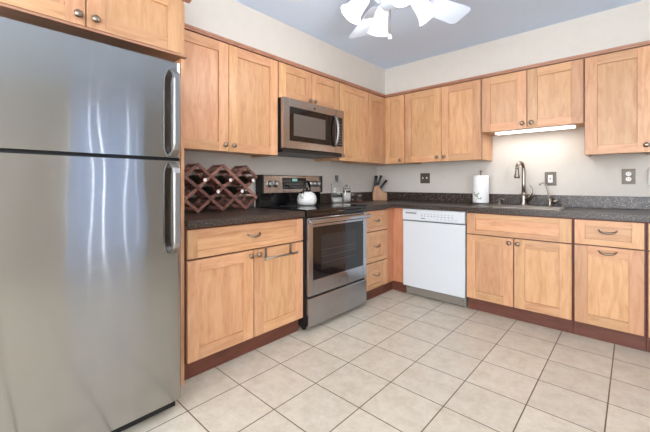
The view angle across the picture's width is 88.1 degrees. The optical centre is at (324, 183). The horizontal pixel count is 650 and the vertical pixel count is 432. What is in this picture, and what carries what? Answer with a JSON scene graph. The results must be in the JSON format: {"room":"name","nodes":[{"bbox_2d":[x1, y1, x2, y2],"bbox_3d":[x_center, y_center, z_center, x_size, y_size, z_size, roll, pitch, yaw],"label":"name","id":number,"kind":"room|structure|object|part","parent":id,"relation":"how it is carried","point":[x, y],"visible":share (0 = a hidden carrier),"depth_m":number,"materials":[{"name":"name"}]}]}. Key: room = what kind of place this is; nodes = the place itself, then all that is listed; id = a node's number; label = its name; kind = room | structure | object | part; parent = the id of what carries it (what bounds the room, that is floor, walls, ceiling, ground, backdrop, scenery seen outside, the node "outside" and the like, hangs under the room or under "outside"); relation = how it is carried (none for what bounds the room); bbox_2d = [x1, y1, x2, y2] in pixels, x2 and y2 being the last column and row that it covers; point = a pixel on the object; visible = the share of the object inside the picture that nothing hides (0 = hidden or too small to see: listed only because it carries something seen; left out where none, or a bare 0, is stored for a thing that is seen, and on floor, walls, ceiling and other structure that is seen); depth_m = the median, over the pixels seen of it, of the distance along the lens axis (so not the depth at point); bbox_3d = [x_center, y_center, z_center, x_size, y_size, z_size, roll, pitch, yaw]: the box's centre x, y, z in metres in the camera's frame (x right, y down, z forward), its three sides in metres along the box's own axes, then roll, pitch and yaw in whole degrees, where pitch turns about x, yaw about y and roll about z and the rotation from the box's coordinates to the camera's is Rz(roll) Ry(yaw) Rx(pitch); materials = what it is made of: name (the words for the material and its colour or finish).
{"room":"kitchen","nodes":[
{"label":"kitchen","id":0,"kind":"room"},
{"bbox_2d":[184,151,376,206],"bbox_3d":[-1.730,-0.098,1.817,0.100,2.441,7.200,0,0,43],"label":"wall","id":1,"kind":"structure","parent":0,"point":[360,178],"depth_m":3.28,"materials":[{"name":"paint"}]},
{"bbox_2d":[0,0,191,61],"bbox_3d":[-1.276,-0.878,1.744,0.658,0.370,0.916,0,0,43],"label":"upper cabinet","id":2,"kind":"object","parent":1,"relation":"attached to","point":[155,28],"visible":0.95,"depth_m":1.63,"materials":[{"name":"brown wood"}]},
{"bbox_3d":[-1.230,-0.861,1.370,0.020,0.303,0.416,0,0,43],"label":"door","id":3,"kind":"part","parent":2,"relation":"part of","materials":[{"name":"brown wood"}]},
{"bbox_3d":[-1.091,-0.749,1.484,0.032,0.036,0.036,0,0,43],"label":"knob","id":4,"kind":"part","parent":2,"relation":"part of","materials":[{"name":"silver metal"}]},
{"bbox_3d":[-1.046,-0.749,1.533,0.032,0.036,0.036,0,0,43],"label":"knob","id":5,"kind":"part","parent":2,"relation":"part of","materials":[{"name":"silver metal"}]},
{"bbox_3d":[-0.940,-0.861,1.687,0.020,0.303,0.434,0,0,43],"label":"door","id":6,"kind":"part","parent":2,"relation":"part of","materials":[{"name":"brown wood"}]},
{"bbox_2d":[184,196,253,211],"bbox_3d":[-0.924,0.157,2.606,0.019,0.102,0.886,0,0,43],"label":"backsplash","id":7,"kind":"structure","parent":1,"relation":"attached to","point":[192,200],"depth_m":2.67,"materials":[{"name":"stone"}]},
{"bbox_2d":[184,30,277,156],"bbox_3d":[-0.790,-0.607,2.483,0.376,0.765,0.882,0,0,43],"label":"upper cabinet","id":8,"kind":"object","parent":1,"relation":"attached to","point":[231,92],"visible":0.81,"depth_m":2.38,"materials":[{"name":"brown wood"}]},
{"bbox_3d":[-0.834,-0.603,2.220,0.020,0.757,0.428,0,0,43],"label":"door","id":9,"kind":"part","parent":8,"relation":"part of","materials":[{"name":"brown wood"}]},
{"bbox_3d":[-0.536,-0.603,2.543,0.020,0.757,0.440,0,0,43],"label":"door","id":10,"kind":"part","parent":8,"relation":"part of","materials":[{"name":"brown wood"}]},
{"bbox_2d":[278,62,338,109],"bbox_3d":[-0.231,-0.842,3.091,0.376,0.294,0.762,0,0,43],"label":"upper cabinet","id":11,"kind":"object","parent":1,"relation":"attached to","point":[293,82],"visible":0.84,"depth_m":2.94,"materials":[{"name":"brown wood"}]},
{"bbox_3d":[-0.252,-0.838,2.853,0.020,0.286,0.374,0,0,43],"label":"door","id":12,"kind":"part","parent":11,"relation":"part of","materials":[{"name":"brown wood"}]},
{"bbox_2d":[277,97,343,158],"bbox_3d":[-0.203,-0.472,3.065,0.452,0.440,0.760,0,0,43],"label":"microwave","id":13,"kind":"object","parent":11,"relation":"attached to","point":[305,129],"visible":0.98,"depth_m":2.90,"materials":[{"name":"silver metal"}]},
{"bbox_3d":[0.110,-0.488,3.115,0.059,0.298,0.026,0,0,43],"label":"handle","id":14,"kind":"part","parent":13,"relation":"part of","materials":[{"name":"silver metal"}]},
{"bbox_3d":[0.133,-0.489,3.195,0.028,0.406,0.114,0,0,43],"label":"control panel","id":15,"kind":"part","parent":13,"relation":"part of","materials":[{"name":"metal"}]},
{"bbox_3d":[0.004,-0.838,3.132,0.020,0.286,0.374,0,0,43],"label":"door","id":16,"kind":"part","parent":11,"relation":"part of","materials":[{"name":"brown wood"}]},
{"bbox_2d":[314,83,367,163],"bbox_3d":[0.193,-0.607,3.553,0.376,0.765,0.486,0,0,43],"label":"upper cabinet","id":17,"kind":"object","parent":1,"relation":"attached to","point":[353,101],"visible":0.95,"depth_m":3.46,"materials":[{"name":"brown wood"}]},
{"bbox_3d":[0.300,-0.603,3.454,0.020,0.757,0.476,0,0,43],"label":"door","id":18,"kind":"part","parent":17,"relation":"part of","materials":[{"name":"brown wood"}]},
{"bbox_2d":[347,93,411,165],"bbox_3d":[0.665,-0.607,3.909,0.590,0.765,0.671,0,0,43],"label":"upper cabinet","id":19,"kind":"object","parent":1,"relation":"attached to","point":[386,116],"visible":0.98,"depth_m":3.78,"materials":[{"name":"brown wood"}]},
{"bbox_3d":[0.577,-0.603,3.756,0.020,0.757,0.322,0,0,43],"label":"door","id":20,"kind":"part","parent":19,"relation":"part of","materials":[{"name":"brown wood"}]},
{"bbox_3d":[0.792,-0.603,3.795,0.242,0.757,0.020,0,0,43],"label":"door","id":21,"kind":"part","parent":19,"relation":"part of","materials":[{"name":"brown wood"}]},
{"bbox_2d":[185,23,649,97],"bbox_3d":[0.984,-1.003,1.944,3.074,0.024,2.490,0,0,43],"label":"trim","id":22,"kind":"structure","parent":19,"relation":"attached to","point":[188,27],"depth_m":2.77,"materials":[{"name":"brown wood"}]},
{"bbox_2d":[121,289,649,431],"bbox_3d":[-0.035,1.173,0.261,4.700,0.100,7.200,0,0,43],"label":"floor","id":23,"kind":"structure","parent":0,"point":[394,361],"depth_m":1.90,"materials":[{"name":"tile"}]},
{"bbox_2d":[0,16,180,431],"bbox_3d":[-1.225,0.266,1.614,0.858,1.712,0.760,0,0,43],"label":"refrigerator","id":24,"kind":"object","parent":23,"relation":"on","point":[90,131],"visible":1,"depth_m":1.35,"materials":[{"name":"grey metal"}]},
{"bbox_3d":[-0.978,0.470,1.387,0.068,1.155,0.760,0,0,43],"label":"door","id":25,"kind":"part","parent":24,"relation":"part of","materials":[{"name":"metal"}]},
{"bbox_3d":[-0.978,-0.353,1.387,0.068,0.459,0.760,0,0,43],"label":"freezer door","id":26,"kind":"part","parent":24,"relation":"part of","materials":[{"name":"metal"}]},
{"bbox_3d":[-0.710,0.116,1.587,0.062,0.434,0.034,0,0,43],"label":"handle","id":27,"kind":"part","parent":24,"relation":"part of","materials":[{"name":"silver metal"}]},
{"bbox_3d":[-0.710,-0.335,1.587,0.062,0.412,0.034,0,0,43],"label":"handle","id":28,"kind":"part","parent":24,"relation":"part of","materials":[{"name":"silver metal"}]},
{"bbox_2d":[175,59,183,385],"bbox_3d":[-1.014,0.215,2.071,0.602,1.814,0.019,0,0,43],"label":"end panel","id":29,"kind":"object","parent":23,"relation":"on","point":[180,61],"visible":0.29,"depth_m":1.87,"materials":[{"name":"brown wood"}]},
{"bbox_2d":[184,217,302,380],"bbox_3d":[-0.681,0.686,2.391,0.660,0.871,0.894,0,0,43],"label":"base cabinet","id":30,"kind":"object","parent":23,"relation":"on","point":[238,302],"visible":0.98,"depth_m":2.12,"materials":[{"name":"brown wood"}]},
{"bbox_3d":[-0.622,0.720,2.033,0.020,0.569,0.440,0,0,43],"label":"door","id":31,"kind":"part","parent":30,"relation":"part of","materials":[{"name":"brown wood"}]},
{"bbox_2d":[184,207,304,227],"bbox_3d":[-0.689,0.229,2.397,0.648,0.040,0.896,0,0,43],"label":"countertop","id":32,"kind":"structure","parent":30,"relation":"on","point":[205,218],"depth_m":2.23,"materials":[{"name":"stone"}]},
{"bbox_2d":[184,163,257,212],"bbox_3d":[-0.802,0.032,2.527,0.154,0.349,0.608,0,0,43],"label":"wine rack","id":33,"kind":"object","parent":32,"relation":"on","point":[194,187],"visible":0.77,"depth_m":2.49,"materials":[{"name":"brown wood"}]},
{"bbox_2d":[184,175,206,184],"bbox_3d":[-0.903,-0.023,2.355,0.253,0.073,0.073,0,0,43],"label":"wine bottle","id":34,"kind":"object","parent":33,"relation":"in","point":[197,179],"visible":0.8,"depth_m":2.33,"materials":[{"name":"black glass"}]},
{"bbox_2d":[196,186,219,195],"bbox_3d":[-0.837,0.058,2.427,0.253,0.073,0.073,0,0,43],"label":"wine bottle","id":35,"kind":"object","parent":33,"relation":"in","point":[209,190],"visible":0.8,"depth_m":2.40,"materials":[{"name":"black glass"}]},
{"bbox_2d":[210,175,231,184],"bbox_3d":[-0.771,-0.023,2.499,0.253,0.073,0.073,0,0,43],"label":"wine bottle","id":36,"kind":"object","parent":33,"relation":"in","point":[220,178],"visible":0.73,"depth_m":2.47,"materials":[{"name":"black glass"}]},
{"bbox_2d":[222,186,243,195],"bbox_3d":[-0.705,0.058,2.571,0.253,0.073,0.073,0,0,43],"label":"wine bottle","id":37,"kind":"object","parent":33,"relation":"in","point":[232,189],"visible":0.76,"depth_m":2.54,"materials":[{"name":"black glass"}]},
{"bbox_3d":[-0.719,0.058,2.584,0.215,0.073,0.073,0,0,43],"label":"glass","id":38,"kind":"part","parent":37,"relation":"part of","materials":[{"name":"black glass"}]},
{"bbox_2d":[233,176,254,184],"bbox_3d":[-0.639,-0.023,2.643,0.253,0.073,0.073,0,0,43],"label":"wine bottle","id":39,"kind":"object","parent":33,"relation":"in","point":[244,179],"visible":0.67,"depth_m":2.61,"materials":[{"name":"black glass"}]},
{"bbox_3d":[-0.653,-0.023,2.655,0.215,0.073,0.073,0,0,43],"label":"glass","id":40,"kind":"part","parent":39,"relation":"part of","materials":[{"name":"black glass"}]},
{"bbox_3d":[-0.471,0.344,2.197,0.020,0.163,0.885,0,0,43],"label":"drawer","id":41,"kind":"part","parent":30,"relation":"part of","materials":[{"name":"brown wood"}]},
{"bbox_3d":[-0.452,0.337,2.179,0.035,0.029,0.106,0,0,43],"label":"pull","id":42,"kind":"part","parent":30,"relation":"part of","materials":[{"name":"silver metal"}]},
{"bbox_3d":[-0.320,0.720,2.362,0.020,0.569,0.438,0,0,43],"label":"door","id":43,"kind":"part","parent":30,"relation":"part of","materials":[{"name":"brown wood"}]},
{"bbox_2d":[264,242,298,259],"bbox_3d":[-0.306,0.468,2.330,0.042,0.082,0.310,0,0,43],"label":"towel bar","id":44,"kind":"object","parent":30,"relation":"attached to","point":[290,244],"visible":1,"depth_m":2.33,"materials":[{"name":"silver metal"}]},
{"bbox_3d":[-0.298,0.499,2.323,0.020,0.022,0.310,0,0,43],"label":"rail","id":45,"kind":"part","parent":44,"relation":"part of","materials":[{"name":"silver metal"}]},
{"bbox_2d":[256,175,370,329],"bbox_3d":[-0.096,0.523,2.977,0.694,1.198,0.757,0,0,43],"label":"range","id":46,"kind":"object","parent":23,"relation":"on","point":[334,235],"visible":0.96,"depth_m":2.78,"materials":[{"name":"silver metal"}]},
{"bbox_3d":[-0.474,0.004,2.926,0.041,0.060,0.060,0,0,43],"label":"knob","id":47,"kind":"part","parent":46,"relation":"part of","materials":[{"name":"silver metal"}]},
{"bbox_3d":[-0.426,0.004,2.977,0.041,0.060,0.060,0,0,43],"label":"knob","id":48,"kind":"part","parent":46,"relation":"part of","materials":[{"name":"silver metal"}]},
{"bbox_2d":[297,181,316,204],"bbox_3d":[-0.168,0.085,3.046,0.185,0.222,0.178,0,0,-26],"label":"kettle","id":49,"kind":"object","parent":46,"relation":"on","point":[305,197],"visible":1,"depth_m":2.98,"materials":[{"name":"white plastic"}]},
{"bbox_3d":[-0.165,0.036,3.048,0.027,0.125,0.154,0,0,23],"label":"handle","id":50,"kind":"part","parent":49,"relation":"part of","materials":[{"name":"black plastic"}]},
{"bbox_2d":[260,203,365,216],"bbox_3d":[-0.089,0.226,2.971,0.575,0.057,0.757,0,0,43],"label":"cooktop","id":51,"kind":"object","parent":46,"relation":"in","point":[319,209],"depth_m":2.84,"materials":[{"name":"black glass"}]},
{"bbox_3d":[0.117,0.556,2.789,0.031,0.590,0.739,0,0,43],"label":"oven door","id":52,"kind":"part","parent":46,"relation":"part of","materials":[{"name":"metal"}]},
{"bbox_3d":[0.117,0.975,2.789,0.031,0.216,0.739,0,0,43],"label":"drawer","id":53,"kind":"part","parent":46,"relation":"part of","materials":[{"name":"metal"}]},
{"bbox_3d":[0.117,0.534,2.788,0.026,0.402,0.642,0,0,43],"label":"door glass","id":54,"kind":"part","parent":46,"relation":"part of","materials":[{"name":"black glass"}]},
{"bbox_3d":[0.145,0.290,2.762,0.049,0.039,0.739,0,0,43],"label":"handle","id":55,"kind":"part","parent":46,"relation":"part of","materials":[{"name":"metal"}]},
{"bbox_2d":[364,209,386,300],"bbox_3d":[0.276,0.686,3.434,0.660,0.871,0.413,0,0,43],"label":"base cabinet","id":56,"kind":"object","parent":23,"relation":"on","point":[376,225],"visible":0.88,"depth_m":3.25,"materials":[{"name":"brown wood"}]},
{"bbox_3d":[0.487,0.881,3.240,0.020,0.247,0.396,0,0,43],"label":"drawer","id":57,"kind":"part","parent":56,"relation":"part of","materials":[{"name":"brown wood"}]},
{"bbox_3d":[0.487,0.359,3.240,0.020,0.192,0.396,0,0,43],"label":"drawer","id":58,"kind":"part","parent":56,"relation":"part of","materials":[{"name":"brown wood"}]},
{"bbox_3d":[0.487,0.606,3.240,0.020,0.285,0.396,0,0,43],"label":"drawer","id":59,"kind":"part","parent":56,"relation":"part of","materials":[{"name":"brown wood"}]},
{"bbox_2d":[383,208,405,292],"bbox_3d":[0.693,0.686,3.837,0.726,0.871,0.738,0,0,43],"label":"base cabinet","id":60,"kind":"object","parent":23,"relation":"on","point":[395,219],"visible":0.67,"depth_m":3.44,"materials":[{"name":"brown wood"}]},
{"bbox_2d":[330,200,649,221],"bbox_3d":[1.436,0.229,2.876,3.130,0.040,1.158,0,0,43],"label":"countertop","id":61,"kind":"structure","parent":60,"relation":"on","point":[573,212],"depth_m":2.75,"materials":[{"name":"stone"}]},
{"bbox_2d":[331,175,341,202],"bbox_3d":[0.124,0.061,3.570,0.112,0.294,0.112,0,0,-5],"label":"glass canister","id":62,"kind":"object","parent":61,"relation":"on","point":[336,187],"visible":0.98,"depth_m":3.52,"materials":[{"name":"white"}]},
{"bbox_2d":[342,184,350,202],"bbox_3d":[0.236,0.110,3.691,0.082,0.196,0.082,0,0,-5],"label":"glass canister","id":63,"kind":"object","parent":61,"relation":"on","point":[346,191],"visible":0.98,"depth_m":3.65,"materials":[{"name":"white"}]},
{"bbox_2d":[351,193,355,201],"bbox_3d":[0.307,0.158,3.768,0.072,0.100,0.072,0,0,43],"label":"spice jar","id":64,"kind":"object","parent":61,"relation":"on","point":[353,198],"visible":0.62,"depth_m":3.74,"materials":[{"name":"clear glass"}]},
{"bbox_2d":[357,194,362,201],"bbox_3d":[0.393,0.166,3.818,0.068,0.085,0.068,0,0,43],"label":"spice jar","id":65,"kind":"object","parent":61,"relation":"on","point":[359,196],"visible":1,"depth_m":3.79,"materials":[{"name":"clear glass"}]},
{"bbox_2d":[372,185,386,199],"bbox_3d":[0.668,0.116,4.127,0.175,0.184,0.096,0,0,0],"label":"knife block","id":66,"kind":"object","parent":61,"relation":"on","point":[377,194],"visible":0.94,"depth_m":4.08,"materials":[{"name":"brown wood"}]},
{"bbox_2d":[472,170,488,204],"bbox_3d":[1.563,0.039,3.369,0.160,0.338,0.160,0,0,43],"label":"paper towel holder","id":67,"kind":"object","parent":61,"relation":"on","point":[480,171],"visible":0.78,"depth_m":3.31,"materials":[{"name":"silver metal"}]},
{"bbox_2d":[473,175,488,202],"bbox_3d":[1.562,0.056,3.369,0.150,0.270,0.152,0,0,43],"label":"paper towel roll","id":68,"kind":"object","parent":67,"relation":"on","point":[480,182],"visible":1,"depth_m":3.31,"materials":[{"name":"white paper"}]},
{"bbox_2d":[476,204,567,209],"bbox_3d":[1.712,0.293,2.933,0.624,0.181,0.414,0,0,43],"label":"sink","id":69,"kind":"object","parent":61,"relation":"in","point":[487,205],"visible":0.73,"depth_m":3.00,"materials":[{"name":"silver metal"}]},
{"bbox_2d":[488,205,558,208],"bbox_3d":[1.712,0.296,2.933,0.592,0.175,0.382,0,0,43],"label":"basin","id":70,"kind":"object","parent":69,"relation":"in","point":[495,206],"depth_m":3.03,"materials":[{"name":"silver metal"}]},
{"bbox_2d":[514,161,532,204],"bbox_3d":[1.802,0.000,3.091,0.185,0.416,0.103,0,0,-15],"label":"faucet","id":71,"kind":"object","parent":61,"relation":"on","point":[524,198],"visible":0.98,"depth_m":3.10,"materials":[{"name":"silver metal"}]},
{"bbox_3d":[1.879,0.086,3.096,0.034,0.149,0.072,0,0,-41],"label":"lever","id":72,"kind":"part","parent":71,"relation":"part of","materials":[{"name":"silver metal"}]},
{"bbox_2d":[539,182,559,205],"bbox_3d":[1.996,0.098,2.985,0.049,0.220,0.160,0,0,-43],"label":"tap","id":73,"kind":"object","parent":61,"relation":"on","point":[550,201],"visible":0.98,"depth_m":2.98,"materials":[{"name":"silver metal"}]},
{"bbox_3d":[1.968,0.073,3.009,0.091,0.171,0.019,0,0,30],"label":"spout","id":74,"kind":"part","parent":73,"relation":"part of","materials":[{"name":"silver metal"}]},
{"bbox_2d":[403,208,467,306],"bbox_3d":[1.220,0.688,3.411,0.615,0.868,0.621,0,0,43],"label":"dishwasher","id":75,"kind":"object","parent":23,"relation":"on","point":[434,241],"visible":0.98,"depth_m":3.17,"materials":[{"name":"white"}]},
{"bbox_3d":[1.026,0.310,3.199,0.615,0.111,0.046,0,0,43],"label":"control panel","id":76,"kind":"part","parent":75,"relation":"part of","materials":[{"name":"white plastic"}]},
{"bbox_2d":[467,212,573,333],"bbox_3d":[1.733,0.686,2.937,0.765,0.871,0.658,0,0,43],"label":"base cabinet","id":77,"kind":"object","parent":23,"relation":"on","point":[520,267],"visible":0.98,"depth_m":2.68,"materials":[{"name":"brown wood"}]},
{"bbox_3d":[1.397,0.727,2.856,0.369,0.555,0.020,0,0,43],"label":"door","id":78,"kind":"part","parent":77,"relation":"part of","materials":[{"name":"brown wood"}]},
{"bbox_3d":[1.678,0.727,2.599,0.376,0.555,0.020,0,0,43],"label":"door","id":79,"kind":"part","parent":77,"relation":"part of","materials":[{"name":"brown wood"}]},
{"bbox_2d":[573,218,645,350],"bbox_3d":[2.158,0.686,2.545,0.386,0.871,0.660,0,0,43],"label":"base cabinet","id":80,"kind":"object","parent":23,"relation":"on","point":[609,256],"visible":0.99,"depth_m":2.33,"materials":[{"name":"brown wood"}]},
{"bbox_3d":[1.947,0.337,2.315,0.106,0.029,0.035,0,0,43],"label":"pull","id":81,"kind":"part","parent":80,"relation":"part of","materials":[{"name":"silver metal"}]},
{"bbox_3d":[1.947,0.482,2.315,0.106,0.029,0.035,0,0,43],"label":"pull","id":82,"kind":"part","parent":80,"relation":"part of","materials":[{"name":"silver metal"}]},
{"bbox_3d":[1.965,0.350,2.335,0.369,0.174,0.020,0,0,43],"label":"drawer","id":83,"kind":"part","parent":80,"relation":"part of","materials":[{"name":"brown wood"}]},
{"bbox_3d":[1.965,0.725,2.335,0.369,0.559,0.020,0,0,43],"label":"door","id":84,"kind":"part","parent":80,"relation":"part of","materials":[{"name":"brown wood"}]},
{"bbox_2d":[646,222,649,351],"bbox_3d":[2.527,0.686,2.207,0.608,0.871,0.660,0,0,43],"label":"base cabinet","id":85,"kind":"object","parent":23,"relation":"on","point":[647,223],"visible":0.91,"depth_m":2.21,"materials":[{"name":"brown wood"}]},
{"bbox_3d":[2.333,0.350,1.997,0.591,0.174,0.020,0,0,43],"label":"drawer","id":86,"kind":"part","parent":85,"relation":"part of","materials":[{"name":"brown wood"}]},
{"bbox_3d":[2.223,0.725,2.098,0.291,0.559,0.020,0,0,43],"label":"door","id":87,"kind":"part","parent":85,"relation":"part of","materials":[{"name":"brown wood"}]},
{"bbox_2d":[183,0,649,94],"bbox_3d":[0.608,-1.168,1.775,3.400,0.301,3.900,0,0,43],"label":"soffit","id":88,"kind":"structure","parent":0,"point":[230,19],"depth_m":2.82,"materials":[{"name":"paint"}]},
{"bbox_2d":[234,0,642,68],"bbox_3d":[-0.035,-1.368,0.261,4.700,0.100,7.200,0,0,43],"label":"ceiling","id":89,"kind":"structure","parent":0,"point":[324,20],"depth_m":2.75,"materials":[{"name":"paint"}]},
{"bbox_2d":[287,0,469,39],"bbox_3d":[0.350,-1.076,1.967,1.197,0.484,1.208,0,0,0],"label":"ceiling fan","id":90,"kind":"object","parent":89,"relation":"hanging from","point":[374,22],"visible":1,"depth_m":2.08,"materials":[{"name":"white"}]},
{"bbox_3d":[0.196,-1.033,1.937,0.138,0.159,0.138,38,-2,-3],"label":"lamp shade","id":91,"kind":"part","parent":90,"relation":"part of","materials":[{"name":"white glass"}]},
{"bbox_3d":[0.295,-1.118,2.339,0.160,0.008,0.455,-16,3,-12],"label":"fan blade","id":92,"kind":"part","parent":90,"relation":"part of","materials":[{"name":"white"}]},
{"bbox_3d":[0.352,-1.033,2.131,0.138,0.159,0.138,0,38,-8],"label":"lamp shade","id":93,"kind":"part","parent":90,"relation":"part of","materials":[{"name":"white glass"}]},
{"bbox_3d":[0.394,-1.033,1.768,0.138,0.159,0.138,0,-38,-5],"label":"lamp shade","id":94,"kind":"part","parent":90,"relation":"part of","materials":[{"name":"white glass"}]},
{"bbox_3d":[0.561,-1.033,1.956,0.138,0.159,0.138,-38,1,-2],"label":"lamp shade","id":95,"kind":"part","parent":90,"relation":"part of","materials":[{"name":"white glass"}]},
{"bbox_3d":[0.726,-1.118,2.143,0.455,0.008,0.160,0,-16,-29],"label":"fan blade","id":96,"kind":"part","parent":90,"relation":"part of","materials":[{"name":"white"}]},
{"bbox_2d":[377,126,649,196],"bbox_3d":[2.366,-0.098,2.876,4.500,2.441,0.100,0,0,43],"label":"wall","id":97,"kind":"structure","parent":0,"point":[562,152],"depth_m":3.15,"materials":[{"name":"paint"}]},
{"bbox_2d":[420,173,429,182],"bbox_3d":[1.160,-0.059,3.902,0.118,0.118,0.017,0,0,43],"label":"light switch","id":98,"kind":"object","parent":97,"relation":"attached to","point":[424,177],"visible":1,"depth_m":3.90,"materials":[{"name":"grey metal"}]},
{"bbox_2d":[405,79,491,163],"bbox_3d":[1.280,-0.607,3.545,0.801,0.765,0.376,0,0,43],"label":"upper cabinet","id":99,"kind":"object","parent":97,"relation":"attached to","point":[443,124],"visible":0.99,"depth_m":3.39,"materials":[{"name":"brown wood"}]},
{"bbox_3d":[1.039,-0.603,3.568,0.405,0.757,0.020,0,0,43],"label":"door","id":100,"kind":"part","parent":99,"relation":"part of","materials":[{"name":"brown wood"}]},
{"bbox_3d":[1.332,-0.603,3.299,0.380,0.757,0.020,0,0,43],"label":"door","id":101,"kind":"part","parent":99,"relation":"part of","materials":[{"name":"brown wood"}]},
{"bbox_2d":[320,192,649,209],"bbox_3d":[1.436,0.157,2.876,3.130,0.102,1.158,0,0,43],"label":"backsplash","id":102,"kind":"structure","parent":97,"relation":"attached to","point":[613,202],"depth_m":3.16,"materials":[{"name":"stone"}]},
{"bbox_2d":[482,58,584,135],"bbox_3d":[1.859,-0.733,3.014,0.765,0.512,0.376,0,0,43],"label":"upper cabinet","id":103,"kind":"object","parent":97,"relation":"attached to","point":[550,95],"visible":1,"depth_m":2.86,"materials":[{"name":"brown wood"}]},
{"bbox_3d":[1.617,-0.729,3.038,0.366,0.504,0.020,0,0,43],"label":"door","id":104,"kind":"part","parent":103,"relation":"part of","materials":[{"name":"brown wood"}]},
{"bbox_2d":[494,124,576,134],"bbox_3d":[1.865,-0.479,3.010,0.620,0.028,0.090,0,0,43],"label":"light","id":105,"kind":"object","parent":103,"relation":"attached to","point":[570,126],"visible":0.9,"depth_m":2.96,"materials":[{"name":"white plastic"}]},
{"bbox_3d":[1.897,-0.729,2.780,0.383,0.504,0.020,0,0,43],"label":"door","id":106,"kind":"part","parent":103,"relation":"part of","materials":[{"name":"brown wood"}]},
{"bbox_2d":[545,172,555,185],"bbox_3d":[2.064,-0.042,3.076,0.088,0.125,0.011,0,0,43],"label":"wall outlet","id":107,"kind":"object","parent":97,"relation":"attached to","point":[550,177],"visible":0.98,"depth_m":3.07,"materials":[{"name":"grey metal"}]},
{"bbox_2d":[548,175,552,182],"bbox_3d":[2.063,-0.042,3.074,0.036,0.070,0.003,0,0,43],"label":"receptacle","id":108,"kind":"object","parent":107,"relation":"attached to","point":[550,177],"depth_m":3.07,"materials":[{"name":"white plastic"}]},
{"bbox_2d":[585,45,649,156],"bbox_3d":[2.284,-0.607,2.623,0.384,0.765,0.376,0,0,43],"label":"upper cabinet","id":109,"kind":"object","parent":97,"relation":"attached to","point":[617,84],"visible":1,"depth_m":2.51,"materials":[{"name":"brown wood"}]},
{"bbox_2d":[622,169,634,183],"bbox_3d":[2.456,-0.055,2.717,0.082,0.122,0.011,0,0,43],"label":"wall outlet","id":110,"kind":"object","parent":97,"relation":"attached to","point":[628,175],"visible":1,"depth_m":2.71,"materials":[{"name":"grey metal"}]},
{"bbox_2d":[648,168,649,184],"bbox_3d":[2.559,-0.052,2.592,0.090,0.130,0.055,0,0,43],"label":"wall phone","id":111,"kind":"object","parent":97,"relation":"attached to","point":[649,168],"visible":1,"depth_m":2.62,"materials":[{"name":"white plastic"}]}
]}

